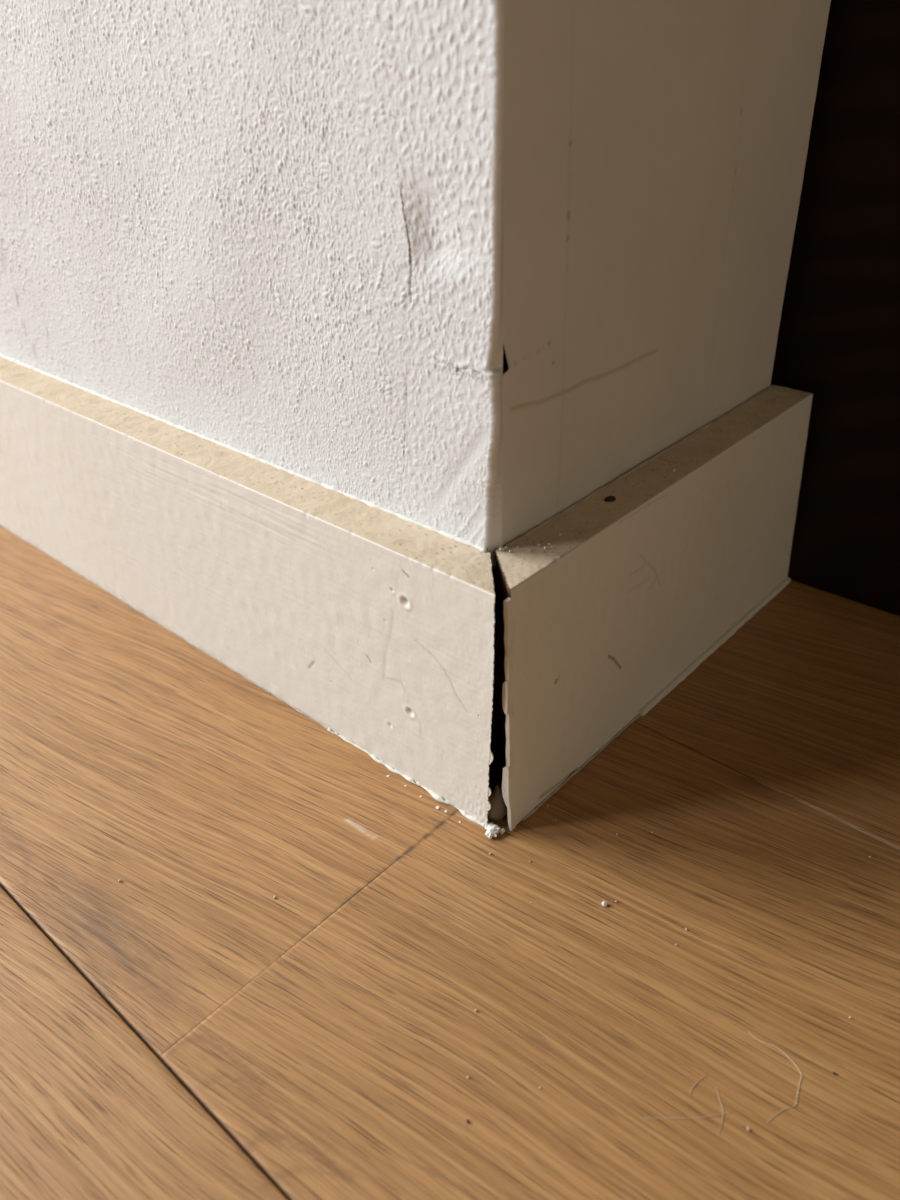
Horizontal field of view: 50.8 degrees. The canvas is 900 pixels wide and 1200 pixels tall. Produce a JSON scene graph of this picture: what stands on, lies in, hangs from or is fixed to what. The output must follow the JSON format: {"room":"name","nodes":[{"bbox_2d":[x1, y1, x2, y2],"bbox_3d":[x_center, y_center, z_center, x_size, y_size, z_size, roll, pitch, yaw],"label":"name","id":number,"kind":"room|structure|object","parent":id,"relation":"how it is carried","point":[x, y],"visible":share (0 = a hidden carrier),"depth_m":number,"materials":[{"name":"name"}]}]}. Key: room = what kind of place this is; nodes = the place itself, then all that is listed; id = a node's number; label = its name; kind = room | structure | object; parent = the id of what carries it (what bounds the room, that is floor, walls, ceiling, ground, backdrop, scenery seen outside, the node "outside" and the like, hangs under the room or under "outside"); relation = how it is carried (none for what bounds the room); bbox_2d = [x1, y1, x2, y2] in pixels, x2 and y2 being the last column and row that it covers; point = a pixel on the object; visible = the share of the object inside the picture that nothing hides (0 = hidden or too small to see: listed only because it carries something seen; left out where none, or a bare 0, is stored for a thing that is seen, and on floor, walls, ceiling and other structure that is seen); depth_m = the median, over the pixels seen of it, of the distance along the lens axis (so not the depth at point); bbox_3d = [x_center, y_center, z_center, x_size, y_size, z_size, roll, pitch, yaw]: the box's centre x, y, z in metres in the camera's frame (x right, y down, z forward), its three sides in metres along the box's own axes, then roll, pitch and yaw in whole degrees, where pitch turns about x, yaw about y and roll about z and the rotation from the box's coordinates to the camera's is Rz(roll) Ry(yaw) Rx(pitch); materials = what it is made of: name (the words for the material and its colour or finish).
{"room":"house interior","nodes":[
{"label":"house interior","id":0,"kind":"room"},
{"bbox_2d":[0,0,830,774],"bbox_3d":[-0.756,-1.021,0.583,2.184,1.600,0.180,24,40,35],"label":"wall","id":1,"kind":"structure","parent":0,"point":[269,230],"depth_m":0.28,"materials":[{"name":"paint"}]},
{"bbox_2d":[0,354,494,827],"bbox_3d":[-0.779,-0.330,0.902,2.147,0.092,0.019,24,40,35],"label":"baseboard","id":2,"kind":"structure","parent":1,"relation":"attached to","point":[373,622],"depth_m":0.33,"materials":[{"name":"paint"}]},
{"bbox_2d":[488,784,506,820],"bbox_3d":[0.015,0.065,0.304,0.007,0.015,0.005,-2,32,0],"label":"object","id":3,"kind":"object","parent":1,"relation":"attached to","point":[498,810],"visible":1,"depth_m":0.30,"materials":[{"name":"brown"}]},
{"bbox_2d":[496,385,812,830],"bbox_3d":[0.078,-0.007,0.346,0.022,0.092,0.203,24,40,35],"label":"baseboard","id":4,"kind":"structure","parent":1,"relation":"attached to","point":[596,627],"depth_m":0.32,"materials":[{"name":"paint"}]},
{"bbox_2d":[604,496,615,501],"bbox_3d":[0.051,-0.032,0.301,0.004,0.001,0.003,-6,32,-7],"label":"chip","id":5,"kind":"object","parent":4,"relation":"on","point":[608,498],"visible":1,"depth_m":0.30,"materials":[{"name":"brown"}]},
{"bbox_2d":[0,526,899,1199],"bbox_3d":[-0.190,0.215,0.115,4.800,0.030,2.340,24,40,35],"label":"floor","id":6,"kind":"structure","parent":0,"point":[175,1028],"depth_m":0.27,"materials":[{"name":"brown wood"}]},
{"bbox_2d":[484,821,504,838],"bbox_3d":[0.013,0.073,0.302,0.007,0.003,0.006,24,40,35],"label":"clump","id":7,"kind":"object","parent":6,"relation":"on","point":[492,829],"visible":1,"depth_m":0.30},
{"bbox_2d":[662,1112,729,1118],"bbox_3d":[0.057,0.122,0.224,0.021,0.001,0.001,-3,32,-2],"label":"hair","id":8,"kind":"object","parent":6,"relation":"on","point":[728,1112],"visible":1,"depth_m":0.22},
{"bbox_2d":[750,1033,801,1122],"bbox_3d":[0.081,0.117,0.232,0.011,0.001,0.023,1,32,4],"label":"hair","id":9,"kind":"object","parent":6,"relation":"on","point":[750,1033],"visible":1,"depth_m":0.23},
{"bbox_2d":[770,0,899,615],"bbox_3d":[0.327,-0.607,-0.132,0.738,1.600,0.018,24,40,35],"label":"wooden panel","id":10,"kind":"object","parent":6,"relation":"on","point":[838,340],"visible":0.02,"depth_m":0.36,"materials":[{"name":"black wood"}]}
]}

